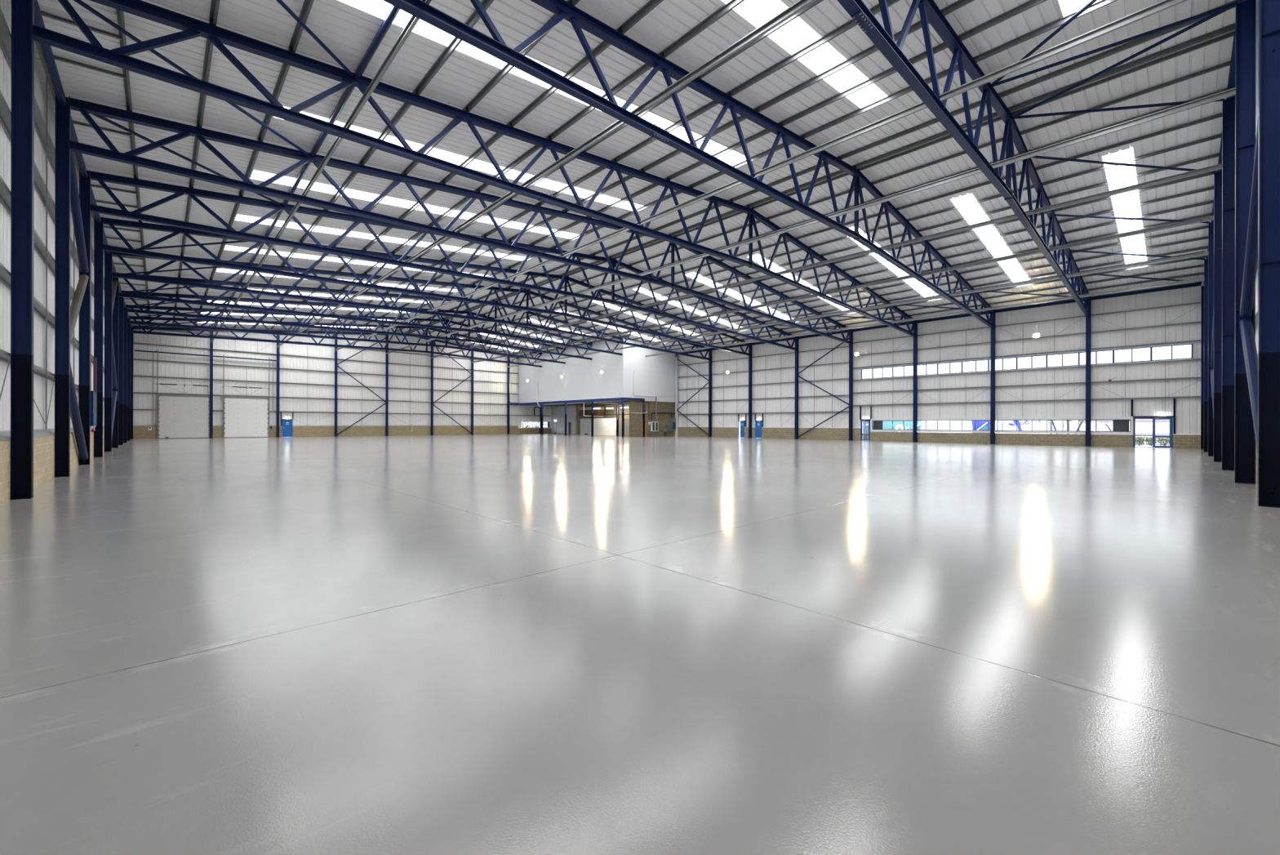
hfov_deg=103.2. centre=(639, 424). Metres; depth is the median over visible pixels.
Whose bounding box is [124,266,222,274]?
brace
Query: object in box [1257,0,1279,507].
column
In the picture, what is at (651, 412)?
pipe
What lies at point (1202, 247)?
purlin
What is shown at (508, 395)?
column
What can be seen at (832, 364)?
rod
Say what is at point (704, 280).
rooflight
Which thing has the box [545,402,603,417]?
pipe
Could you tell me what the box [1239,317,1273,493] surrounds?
brace
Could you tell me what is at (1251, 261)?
brace
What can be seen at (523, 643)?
floor
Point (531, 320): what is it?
rooflight
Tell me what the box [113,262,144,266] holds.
stay
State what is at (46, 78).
rod
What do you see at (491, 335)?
rooflight
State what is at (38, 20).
strut
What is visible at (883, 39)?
roof truss
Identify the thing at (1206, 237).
purlin
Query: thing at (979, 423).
shipping container
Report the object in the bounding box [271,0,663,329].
purlin
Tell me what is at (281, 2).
brace
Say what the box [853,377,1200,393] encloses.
roof purlin
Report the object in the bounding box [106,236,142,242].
stay
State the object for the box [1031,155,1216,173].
brace
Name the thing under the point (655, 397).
pipe
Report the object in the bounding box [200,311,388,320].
rooflight
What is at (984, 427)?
lorry
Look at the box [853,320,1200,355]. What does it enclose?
roof purlin
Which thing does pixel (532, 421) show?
window
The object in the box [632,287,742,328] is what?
rooflight
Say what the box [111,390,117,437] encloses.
brace
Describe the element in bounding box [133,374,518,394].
roof purlin
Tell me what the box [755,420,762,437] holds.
door
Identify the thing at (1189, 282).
eave purlin
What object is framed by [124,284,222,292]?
brace
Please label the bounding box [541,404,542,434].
post
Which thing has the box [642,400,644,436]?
post
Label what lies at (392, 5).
purlin
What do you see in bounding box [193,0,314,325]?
purlin
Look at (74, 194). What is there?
brace
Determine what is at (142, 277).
roof truss
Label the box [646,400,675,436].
brick wall
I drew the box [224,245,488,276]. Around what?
rooflight
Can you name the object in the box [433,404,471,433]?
brace
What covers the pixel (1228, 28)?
purlin
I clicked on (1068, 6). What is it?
rooflight
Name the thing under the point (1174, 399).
post
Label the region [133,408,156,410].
roof purlin
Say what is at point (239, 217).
rooflight
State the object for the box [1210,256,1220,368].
brace
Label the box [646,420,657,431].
enclosure
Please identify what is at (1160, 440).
shrub
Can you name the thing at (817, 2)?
purlin
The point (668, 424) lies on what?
meter box
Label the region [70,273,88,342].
brace
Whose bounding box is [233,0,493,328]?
purlin
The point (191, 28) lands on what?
roof truss
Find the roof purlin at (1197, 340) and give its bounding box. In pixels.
[853,339,1200,368]
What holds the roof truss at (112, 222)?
on the wall column at (750, 345)
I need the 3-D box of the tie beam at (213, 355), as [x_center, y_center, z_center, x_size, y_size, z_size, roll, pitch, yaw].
[-43.854,-7.320,56.466,5.653,0.120,0.120,0,0,-43]
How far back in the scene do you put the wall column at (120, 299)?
36.76 m
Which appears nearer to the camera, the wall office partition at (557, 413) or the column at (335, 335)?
the column at (335, 335)
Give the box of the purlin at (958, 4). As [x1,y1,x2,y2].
[336,0,974,330]
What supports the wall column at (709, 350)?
on the floor
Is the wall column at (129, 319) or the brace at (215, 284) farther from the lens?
the wall column at (129, 319)
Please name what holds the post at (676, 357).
on the floor
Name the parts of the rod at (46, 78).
rod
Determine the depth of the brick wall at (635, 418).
63.66 m
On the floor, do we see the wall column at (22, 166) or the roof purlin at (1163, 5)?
the wall column at (22, 166)
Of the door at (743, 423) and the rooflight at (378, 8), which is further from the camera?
the door at (743, 423)
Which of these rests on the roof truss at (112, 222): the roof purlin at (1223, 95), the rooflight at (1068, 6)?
the roof purlin at (1223, 95)
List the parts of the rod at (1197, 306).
rod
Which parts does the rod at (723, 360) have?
rod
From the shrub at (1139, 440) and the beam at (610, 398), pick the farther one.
the beam at (610, 398)
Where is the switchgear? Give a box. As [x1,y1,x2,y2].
[666,417,675,431]
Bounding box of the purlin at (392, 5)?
[213,4,399,327]
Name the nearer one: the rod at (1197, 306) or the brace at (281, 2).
the brace at (281, 2)
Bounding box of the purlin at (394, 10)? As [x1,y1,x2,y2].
[213,5,399,327]
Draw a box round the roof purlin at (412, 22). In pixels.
[210,0,431,343]
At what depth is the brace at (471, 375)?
72.52 m
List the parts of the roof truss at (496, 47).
splice plate, king post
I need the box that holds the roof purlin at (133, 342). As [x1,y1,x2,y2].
[133,342,518,373]
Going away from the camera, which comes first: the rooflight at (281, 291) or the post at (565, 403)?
the rooflight at (281, 291)
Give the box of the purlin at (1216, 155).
[466,153,1219,346]
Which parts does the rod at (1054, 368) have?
rod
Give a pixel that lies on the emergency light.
(1162, 414)
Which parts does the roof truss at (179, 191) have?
king post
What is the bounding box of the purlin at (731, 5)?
[288,0,745,329]
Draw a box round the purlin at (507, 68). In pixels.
[282,0,580,299]
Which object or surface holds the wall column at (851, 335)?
on the floor
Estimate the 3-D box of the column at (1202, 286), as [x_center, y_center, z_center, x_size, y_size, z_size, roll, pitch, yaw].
[37.517,-3.778,33.703,0.280,10.858,0.350,0,0,-43]
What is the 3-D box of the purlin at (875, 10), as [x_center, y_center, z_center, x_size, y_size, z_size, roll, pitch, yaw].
[-13.657,-11.350,35.114,0.134,0.150,72.830,0,0,-43]
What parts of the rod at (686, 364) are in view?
rod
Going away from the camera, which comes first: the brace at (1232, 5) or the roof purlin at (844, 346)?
the brace at (1232, 5)
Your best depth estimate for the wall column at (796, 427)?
55.41 m
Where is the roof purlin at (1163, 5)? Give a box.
[334,0,1187,351]
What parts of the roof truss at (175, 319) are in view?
king post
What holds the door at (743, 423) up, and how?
in the wall at (1188, 410)
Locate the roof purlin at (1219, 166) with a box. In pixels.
[430,163,1222,358]
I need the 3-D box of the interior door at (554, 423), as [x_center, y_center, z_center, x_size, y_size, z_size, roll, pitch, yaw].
[-13.920,0.583,83.272,0.120,1.920,0.750,0,0,-43]
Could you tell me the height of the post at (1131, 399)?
1.230 m
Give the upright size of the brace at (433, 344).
4.132 m
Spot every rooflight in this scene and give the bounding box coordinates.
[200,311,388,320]
[200,321,372,328]
[206,300,405,312]
[216,268,455,291]
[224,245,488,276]
[235,214,525,260]
[250,169,579,239]
[251,288,429,302]
[274,106,642,210]
[337,0,746,165]
[460,337,517,351]
[477,333,540,346]
[499,325,564,342]
[525,318,590,335]
[556,310,660,341]
[591,300,698,335]
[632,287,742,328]
[685,271,793,319]
[720,0,887,107]
[747,253,848,310]
[848,226,937,297]
[950,193,1030,282]
[1057,0,1100,16]
[1102,146,1146,263]
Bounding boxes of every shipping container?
[870,419,922,431]
[971,420,990,430]
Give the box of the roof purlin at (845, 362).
[677,361,848,377]
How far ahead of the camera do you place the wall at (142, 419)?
62.96 m
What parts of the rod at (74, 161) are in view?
rod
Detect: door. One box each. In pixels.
[156,349,209,438]
[222,354,269,437]
[281,418,293,436]
[553,422,556,433]
[568,422,571,434]
[584,421,588,434]
[737,420,745,437]
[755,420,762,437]
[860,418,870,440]
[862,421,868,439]
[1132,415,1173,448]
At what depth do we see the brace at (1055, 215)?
26.46 m
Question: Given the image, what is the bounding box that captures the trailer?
[995,420,1053,433]
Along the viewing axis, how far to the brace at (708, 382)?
66.08 m
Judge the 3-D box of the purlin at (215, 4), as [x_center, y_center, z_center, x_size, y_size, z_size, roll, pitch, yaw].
[-23.281,-10.079,26.018,0.134,0.150,72.830,0,0,-43]
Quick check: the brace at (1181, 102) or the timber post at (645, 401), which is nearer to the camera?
the brace at (1181, 102)
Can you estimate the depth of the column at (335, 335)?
62.41 m
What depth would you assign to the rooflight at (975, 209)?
30.02 m
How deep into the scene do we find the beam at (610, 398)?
69.22 m
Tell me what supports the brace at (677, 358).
attached to the wall column at (709, 350)
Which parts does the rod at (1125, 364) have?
rod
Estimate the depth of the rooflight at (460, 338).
74.66 m
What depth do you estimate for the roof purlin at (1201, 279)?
37.78 m
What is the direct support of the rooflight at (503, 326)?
attached to the ceiling
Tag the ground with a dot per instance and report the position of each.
(1144, 442)
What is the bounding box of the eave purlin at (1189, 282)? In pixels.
[680,282,1196,352]
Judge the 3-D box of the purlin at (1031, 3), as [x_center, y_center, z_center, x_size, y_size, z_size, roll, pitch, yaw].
[-11.251,-11.668,37.388,0.134,0.150,72.830,0,0,-43]
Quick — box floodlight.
[1033,333,1039,337]
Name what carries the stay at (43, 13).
attached to the eave purlin at (37, 43)
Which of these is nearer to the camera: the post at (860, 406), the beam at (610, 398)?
the post at (860, 406)
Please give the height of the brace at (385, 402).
4.284 m
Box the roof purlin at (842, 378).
[677,377,848,390]
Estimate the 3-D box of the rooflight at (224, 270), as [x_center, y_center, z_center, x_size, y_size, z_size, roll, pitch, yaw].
[-22.386,-11.160,39.732,16.520,1.653,1.000,0,0,-43]
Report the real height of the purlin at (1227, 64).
0.150 m
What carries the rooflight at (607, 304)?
attached to the ceiling
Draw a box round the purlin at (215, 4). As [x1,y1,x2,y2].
[172,0,219,327]
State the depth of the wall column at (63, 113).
14.96 m
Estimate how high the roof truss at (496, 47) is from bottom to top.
4.192 m
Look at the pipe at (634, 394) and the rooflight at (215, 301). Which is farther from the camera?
the pipe at (634, 394)
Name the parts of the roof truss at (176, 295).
king post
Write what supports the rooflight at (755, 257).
attached to the ceiling
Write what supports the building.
on the ground
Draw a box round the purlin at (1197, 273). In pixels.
[669,271,1204,350]
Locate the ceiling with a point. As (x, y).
(348, 31)
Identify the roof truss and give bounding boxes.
[32,0,915,336]
[69,97,851,343]
[89,170,796,350]
[102,217,750,355]
[111,251,709,359]
[118,272,622,355]
[123,290,592,359]
[127,304,565,364]
[130,315,542,367]
[382,0,994,327]
[836,0,1090,316]
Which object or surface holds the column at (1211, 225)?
on the floor
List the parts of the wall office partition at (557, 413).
grey panel, return panel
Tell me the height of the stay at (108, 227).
0.210 m
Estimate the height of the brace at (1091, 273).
0.684 m
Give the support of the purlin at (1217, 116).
attached to the ceiling
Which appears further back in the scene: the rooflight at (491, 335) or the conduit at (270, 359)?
the rooflight at (491, 335)
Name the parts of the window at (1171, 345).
sheeting rail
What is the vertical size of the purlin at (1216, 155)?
0.150 m
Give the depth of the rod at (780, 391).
57.03 m
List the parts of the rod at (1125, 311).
rod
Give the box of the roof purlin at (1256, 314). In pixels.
[1255,311,1257,326]
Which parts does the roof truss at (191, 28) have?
splice plate, king post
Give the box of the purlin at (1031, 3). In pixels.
[355,0,1047,328]
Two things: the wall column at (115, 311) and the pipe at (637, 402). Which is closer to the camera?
the wall column at (115, 311)
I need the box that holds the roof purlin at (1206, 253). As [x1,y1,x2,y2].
[506,251,1208,367]
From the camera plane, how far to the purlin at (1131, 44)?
19.76 m
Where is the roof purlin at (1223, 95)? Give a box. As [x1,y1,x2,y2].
[386,87,1235,354]
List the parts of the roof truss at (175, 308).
king post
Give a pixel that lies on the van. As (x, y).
(931, 424)
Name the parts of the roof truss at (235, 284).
king post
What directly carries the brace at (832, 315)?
attached to the roof truss at (85, 108)
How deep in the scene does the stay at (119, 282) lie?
35.80 m
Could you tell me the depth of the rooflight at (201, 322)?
54.57 m
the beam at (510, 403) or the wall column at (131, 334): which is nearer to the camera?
the wall column at (131, 334)
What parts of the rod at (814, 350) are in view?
rod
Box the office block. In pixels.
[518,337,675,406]
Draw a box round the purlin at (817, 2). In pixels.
[306,0,823,329]
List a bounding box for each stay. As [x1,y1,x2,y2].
[40,10,121,39]
[43,54,125,79]
[72,120,131,136]
[90,183,137,194]
[95,200,138,208]
[103,225,141,232]
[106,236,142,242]
[111,254,143,259]
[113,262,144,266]
[119,282,146,285]
[124,297,147,300]
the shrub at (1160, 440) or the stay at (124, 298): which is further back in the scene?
the stay at (124, 298)
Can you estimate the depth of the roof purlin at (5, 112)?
13.49 m
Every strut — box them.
[34,0,132,328]
[644,250,1204,343]
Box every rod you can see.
[0,357,10,399]
[33,76,54,429]
[70,160,79,417]
[89,211,91,426]
[215,365,271,395]
[361,351,382,425]
[677,364,687,426]
[719,360,724,424]
[736,394,746,426]
[780,391,795,426]
[799,350,814,426]
[831,364,848,426]
[854,394,871,417]
[921,375,940,417]
[939,333,940,360]
[1053,368,1084,417]
[1093,311,1125,346]
[1093,364,1125,416]
[1164,306,1198,342]
[1164,361,1194,416]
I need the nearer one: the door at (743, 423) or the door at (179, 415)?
the door at (179, 415)
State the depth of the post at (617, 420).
69.45 m
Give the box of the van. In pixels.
[917,420,972,432]
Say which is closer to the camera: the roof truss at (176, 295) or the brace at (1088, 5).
the brace at (1088, 5)
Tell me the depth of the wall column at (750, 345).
59.80 m
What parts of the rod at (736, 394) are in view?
rod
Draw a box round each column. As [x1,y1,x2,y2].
[10,0,34,499]
[54,93,71,476]
[78,168,90,464]
[93,215,103,457]
[104,250,111,451]
[111,271,118,448]
[118,290,123,444]
[123,304,127,442]
[127,315,130,440]
[130,325,133,439]
[208,330,213,438]
[276,334,279,436]
[333,333,337,436]
[385,334,388,435]
[431,340,433,435]
[471,348,473,434]
[506,356,509,434]
[539,405,541,433]
[708,349,711,436]
[748,342,751,437]
[794,336,798,439]
[848,328,853,439]
[912,320,917,441]
[989,309,995,444]
[1085,296,1091,446]
[1200,285,1204,448]
[1204,258,1208,452]
[1208,222,1213,456]
[1213,170,1222,462]
[1221,96,1235,470]
[1234,0,1256,484]
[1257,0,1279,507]
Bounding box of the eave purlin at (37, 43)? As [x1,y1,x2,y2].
[34,40,104,253]
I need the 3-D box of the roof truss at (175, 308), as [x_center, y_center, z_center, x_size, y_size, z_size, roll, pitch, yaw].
[-26.014,-10.269,55.982,43.008,4.192,0.260,0,0,-43]
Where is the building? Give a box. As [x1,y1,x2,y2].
[1079,418,1169,440]
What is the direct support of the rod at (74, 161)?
attached to the roof purlin at (5, 34)
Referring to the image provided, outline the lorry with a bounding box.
[976,422,990,430]
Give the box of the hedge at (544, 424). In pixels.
[521,421,547,426]
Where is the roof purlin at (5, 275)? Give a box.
[0,262,104,373]
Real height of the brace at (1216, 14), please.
0.501 m
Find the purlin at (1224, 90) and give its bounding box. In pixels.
[438,88,1226,336]
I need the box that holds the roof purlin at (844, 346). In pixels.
[677,346,848,365]
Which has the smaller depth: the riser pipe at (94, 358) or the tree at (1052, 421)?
the riser pipe at (94, 358)
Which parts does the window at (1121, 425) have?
charcoal infill panel, charcoal infill panel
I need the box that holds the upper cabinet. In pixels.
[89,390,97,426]
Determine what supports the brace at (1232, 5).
attached to the roof truss at (883, 39)
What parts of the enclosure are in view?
door, door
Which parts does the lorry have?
cab glass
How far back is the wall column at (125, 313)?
41.13 m
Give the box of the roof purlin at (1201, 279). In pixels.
[645,277,1204,356]
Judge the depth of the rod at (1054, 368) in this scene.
39.58 m
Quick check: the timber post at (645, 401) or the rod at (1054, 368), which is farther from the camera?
the timber post at (645, 401)
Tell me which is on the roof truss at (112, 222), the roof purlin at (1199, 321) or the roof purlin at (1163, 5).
the roof purlin at (1163, 5)
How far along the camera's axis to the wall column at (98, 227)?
23.68 m
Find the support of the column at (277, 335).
on the floor
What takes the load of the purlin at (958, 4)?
attached to the ceiling
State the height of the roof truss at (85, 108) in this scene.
4.192 m
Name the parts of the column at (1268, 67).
plate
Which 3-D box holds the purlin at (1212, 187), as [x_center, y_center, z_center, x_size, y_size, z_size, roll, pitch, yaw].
[2.166,-11.155,50.072,0.134,0.150,72.830,0,0,-43]
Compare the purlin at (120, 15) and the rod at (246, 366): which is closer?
the purlin at (120, 15)
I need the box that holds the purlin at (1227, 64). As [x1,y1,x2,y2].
[423,61,1230,334]
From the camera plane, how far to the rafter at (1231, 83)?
17.20 m
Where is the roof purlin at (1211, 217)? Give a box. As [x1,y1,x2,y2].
[470,215,1214,363]
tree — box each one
[1047,420,1056,430]
[1063,420,1073,430]
[1074,420,1085,434]
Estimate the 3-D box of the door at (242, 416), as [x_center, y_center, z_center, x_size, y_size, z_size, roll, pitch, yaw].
[-43.886,-3.060,56.613,4.150,9.080,0.475,0,0,-43]
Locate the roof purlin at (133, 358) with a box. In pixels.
[133,358,518,383]
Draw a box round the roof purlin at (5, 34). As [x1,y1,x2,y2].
[0,6,104,290]
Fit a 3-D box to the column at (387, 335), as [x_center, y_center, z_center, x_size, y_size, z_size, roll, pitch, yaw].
[-33.182,-5.101,66.559,0.320,13.206,0.280,0,0,-43]
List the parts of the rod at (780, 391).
rod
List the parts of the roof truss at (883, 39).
splice plate, joint plate, king post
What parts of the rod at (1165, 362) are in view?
rod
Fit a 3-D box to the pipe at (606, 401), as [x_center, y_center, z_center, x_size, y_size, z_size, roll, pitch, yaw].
[-9.858,-2.954,71.865,0.100,0.100,22.000,0,0,-43]
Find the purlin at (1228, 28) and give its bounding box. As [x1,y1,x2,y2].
[405,22,1235,333]
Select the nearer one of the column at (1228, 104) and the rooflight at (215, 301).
the column at (1228, 104)
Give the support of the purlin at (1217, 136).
attached to the ceiling
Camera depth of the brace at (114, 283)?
30.95 m
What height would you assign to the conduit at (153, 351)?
7.730 m
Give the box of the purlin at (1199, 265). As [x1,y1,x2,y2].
[660,264,1204,347]
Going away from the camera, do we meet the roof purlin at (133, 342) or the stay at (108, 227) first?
the stay at (108, 227)
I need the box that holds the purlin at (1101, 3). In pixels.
[368,0,1118,330]
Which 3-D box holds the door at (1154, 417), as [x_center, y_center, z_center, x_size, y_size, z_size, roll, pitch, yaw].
[36.090,0.533,35.734,0.150,2.230,2.030,0,0,-43]
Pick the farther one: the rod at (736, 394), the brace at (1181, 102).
the rod at (736, 394)
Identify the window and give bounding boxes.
[522,420,551,428]
[853,342,1200,381]
[871,417,1133,434]
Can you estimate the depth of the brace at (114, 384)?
31.00 m
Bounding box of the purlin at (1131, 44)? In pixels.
[395,0,1239,332]
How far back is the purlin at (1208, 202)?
32.08 m
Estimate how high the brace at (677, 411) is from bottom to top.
3.426 m
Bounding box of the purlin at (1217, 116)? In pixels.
[444,113,1222,341]
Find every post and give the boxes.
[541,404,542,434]
[564,403,566,435]
[591,401,593,435]
[616,402,618,435]
[622,400,624,436]
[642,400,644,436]
[644,400,646,436]
[675,356,677,435]
[859,405,861,419]
[1131,399,1133,416]
[1173,398,1175,434]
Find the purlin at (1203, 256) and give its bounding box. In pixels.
[651,255,1206,345]
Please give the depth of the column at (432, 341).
70.55 m
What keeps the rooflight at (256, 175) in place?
attached to the ceiling
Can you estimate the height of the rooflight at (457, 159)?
1.653 m
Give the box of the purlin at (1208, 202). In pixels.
[497,200,1213,352]
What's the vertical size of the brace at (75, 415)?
3.629 m
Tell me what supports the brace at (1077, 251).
attached to the roof truss at (883, 39)
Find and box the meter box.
[662,422,671,428]
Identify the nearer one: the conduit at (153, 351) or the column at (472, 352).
the conduit at (153, 351)
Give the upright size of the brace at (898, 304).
0.684 m
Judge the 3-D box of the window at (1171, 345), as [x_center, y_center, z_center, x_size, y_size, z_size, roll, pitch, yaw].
[29.592,-4.921,42.688,0.235,1.170,23.600,0,0,-43]
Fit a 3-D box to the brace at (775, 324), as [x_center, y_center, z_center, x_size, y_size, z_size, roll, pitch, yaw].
[16.907,-9.784,51.132,8.248,0.684,0.100,0,0,1]
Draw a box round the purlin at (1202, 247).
[642,245,1208,342]
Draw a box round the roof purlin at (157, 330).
[157,329,500,362]
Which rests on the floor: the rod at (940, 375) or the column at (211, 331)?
the column at (211, 331)
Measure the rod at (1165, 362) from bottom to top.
3.800 m
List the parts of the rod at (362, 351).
rod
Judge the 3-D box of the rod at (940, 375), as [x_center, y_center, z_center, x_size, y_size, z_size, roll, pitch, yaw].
[26.216,-2.473,46.055,0.028,3.800,1.818,0,0,-43]
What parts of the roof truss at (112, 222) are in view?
king post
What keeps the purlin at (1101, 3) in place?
attached to the ceiling
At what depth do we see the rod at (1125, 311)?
36.68 m
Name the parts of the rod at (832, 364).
rod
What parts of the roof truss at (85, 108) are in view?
splice plate, king post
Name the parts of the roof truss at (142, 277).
king post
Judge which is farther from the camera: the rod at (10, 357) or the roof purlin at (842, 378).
the roof purlin at (842, 378)
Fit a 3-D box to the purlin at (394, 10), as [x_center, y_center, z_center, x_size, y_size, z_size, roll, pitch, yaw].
[-20.861,-10.176,28.146,0.130,0.130,72.463,0,0,-43]
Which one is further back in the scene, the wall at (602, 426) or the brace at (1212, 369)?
the wall at (602, 426)
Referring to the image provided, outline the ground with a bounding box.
[739,429,1169,448]
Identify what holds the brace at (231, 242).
attached to the roof truss at (112, 222)
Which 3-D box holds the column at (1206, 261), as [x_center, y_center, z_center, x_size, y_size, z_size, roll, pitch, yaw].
[33.655,-4.073,30.052,0.280,11.430,0.350,0,0,-43]
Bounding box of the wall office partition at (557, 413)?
[551,405,591,434]
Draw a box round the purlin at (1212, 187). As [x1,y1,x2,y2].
[488,186,1213,350]
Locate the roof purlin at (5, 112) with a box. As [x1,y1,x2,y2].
[0,89,104,317]
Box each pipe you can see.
[93,357,96,391]
[528,400,622,405]
[537,381,540,407]
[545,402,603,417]
[549,400,629,405]
[633,370,657,396]
[636,402,658,433]
[651,412,675,419]
[655,396,657,420]
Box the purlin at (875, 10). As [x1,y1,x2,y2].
[320,0,900,330]
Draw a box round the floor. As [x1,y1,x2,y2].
[0,433,1279,854]
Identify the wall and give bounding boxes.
[0,0,104,504]
[131,324,555,439]
[580,417,629,435]
[593,404,629,417]
[600,280,1204,448]
[629,400,642,436]
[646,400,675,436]
[1254,17,1258,484]
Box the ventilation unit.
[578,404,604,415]
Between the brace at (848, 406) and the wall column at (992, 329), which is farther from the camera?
the brace at (848, 406)
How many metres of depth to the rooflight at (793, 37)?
15.40 m
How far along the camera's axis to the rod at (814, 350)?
54.12 m
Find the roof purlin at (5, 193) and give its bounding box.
[0,175,104,345]
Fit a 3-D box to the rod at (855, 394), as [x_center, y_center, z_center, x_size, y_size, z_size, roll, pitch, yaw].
[22.094,-2.482,50.415,0.028,3.800,1.818,0,0,-43]
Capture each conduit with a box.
[152,351,154,426]
[270,359,274,410]
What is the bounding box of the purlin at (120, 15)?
[115,8,151,322]
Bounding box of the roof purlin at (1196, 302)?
[853,302,1200,343]
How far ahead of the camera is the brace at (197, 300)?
41.13 m
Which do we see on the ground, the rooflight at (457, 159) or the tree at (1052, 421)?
the tree at (1052, 421)
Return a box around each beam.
[134,349,209,356]
[213,355,276,360]
[509,402,519,404]
[520,397,622,404]
[622,397,644,400]
[675,282,1201,355]
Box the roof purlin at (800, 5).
[276,0,817,347]
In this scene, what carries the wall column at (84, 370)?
on the floor
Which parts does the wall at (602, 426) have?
grey panel, panel, panel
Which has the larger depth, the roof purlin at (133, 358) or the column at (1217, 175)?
the roof purlin at (133, 358)
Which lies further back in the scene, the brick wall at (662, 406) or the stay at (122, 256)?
the brick wall at (662, 406)
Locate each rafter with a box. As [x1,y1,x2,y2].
[133,326,519,359]
[1203,0,1246,284]
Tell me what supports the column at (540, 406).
on the floor
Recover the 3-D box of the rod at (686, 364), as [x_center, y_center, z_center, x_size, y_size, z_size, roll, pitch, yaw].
[5.609,-3.813,67.856,0.028,8.206,1.819,0,0,-43]
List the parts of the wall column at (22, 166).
plate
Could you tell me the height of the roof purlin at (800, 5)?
0.210 m
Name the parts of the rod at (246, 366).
rod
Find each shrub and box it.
[1135,436,1145,445]
[1145,436,1157,446]
[1156,437,1169,445]
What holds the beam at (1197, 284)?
attached to the wall column at (1088, 319)
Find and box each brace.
[70,131,88,273]
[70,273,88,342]
[70,364,88,462]
[73,0,309,155]
[92,114,281,205]
[111,280,117,314]
[111,332,117,390]
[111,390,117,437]
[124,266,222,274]
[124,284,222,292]
[128,299,213,306]
[131,311,204,317]
[133,321,200,327]
[135,240,245,249]
[275,0,353,76]
[337,337,386,364]
[337,364,386,402]
[337,402,386,435]
[433,343,471,374]
[433,374,471,403]
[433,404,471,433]
[676,382,708,409]
[677,358,708,380]
[677,410,708,435]
[774,324,846,330]
[796,405,848,438]
[797,337,848,374]
[797,374,848,404]
[831,315,910,321]
[897,304,988,311]
[984,290,1068,297]
[989,0,1097,87]
[991,1,1237,87]
[1012,5,1235,119]
[1013,98,1224,119]
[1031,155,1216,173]
[1054,213,1209,223]
[1069,249,1205,259]
[1089,273,1202,283]
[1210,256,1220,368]
[1210,368,1220,455]
[1239,48,1274,317]
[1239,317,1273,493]
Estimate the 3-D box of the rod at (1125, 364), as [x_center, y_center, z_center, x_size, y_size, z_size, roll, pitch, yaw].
[34.459,-2.456,37.335,0.028,3.800,1.818,0,0,-43]
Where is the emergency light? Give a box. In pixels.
[1159,398,1165,415]
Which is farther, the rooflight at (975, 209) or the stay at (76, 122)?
the rooflight at (975, 209)
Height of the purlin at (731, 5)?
0.150 m
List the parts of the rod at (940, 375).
rod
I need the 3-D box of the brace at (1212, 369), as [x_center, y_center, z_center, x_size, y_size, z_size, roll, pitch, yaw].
[27.249,-0.696,23.997,5.951,4.481,0.220,0,0,-43]
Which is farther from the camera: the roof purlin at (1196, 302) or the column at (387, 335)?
the column at (387, 335)
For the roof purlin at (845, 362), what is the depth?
57.96 m
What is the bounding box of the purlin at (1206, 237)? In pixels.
[632,235,1208,339]
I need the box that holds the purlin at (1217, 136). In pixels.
[455,133,1221,343]
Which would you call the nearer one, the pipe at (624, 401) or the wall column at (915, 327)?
the wall column at (915, 327)
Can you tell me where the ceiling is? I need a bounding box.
[34,0,1258,355]
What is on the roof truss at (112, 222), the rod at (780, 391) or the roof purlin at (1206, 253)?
the roof purlin at (1206, 253)
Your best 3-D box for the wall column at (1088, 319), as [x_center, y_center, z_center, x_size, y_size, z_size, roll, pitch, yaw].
[33.605,-3.958,38.045,0.280,11.200,0.360,0,0,-43]
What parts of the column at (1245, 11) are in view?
plate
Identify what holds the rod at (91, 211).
attached to the roof purlin at (5, 34)

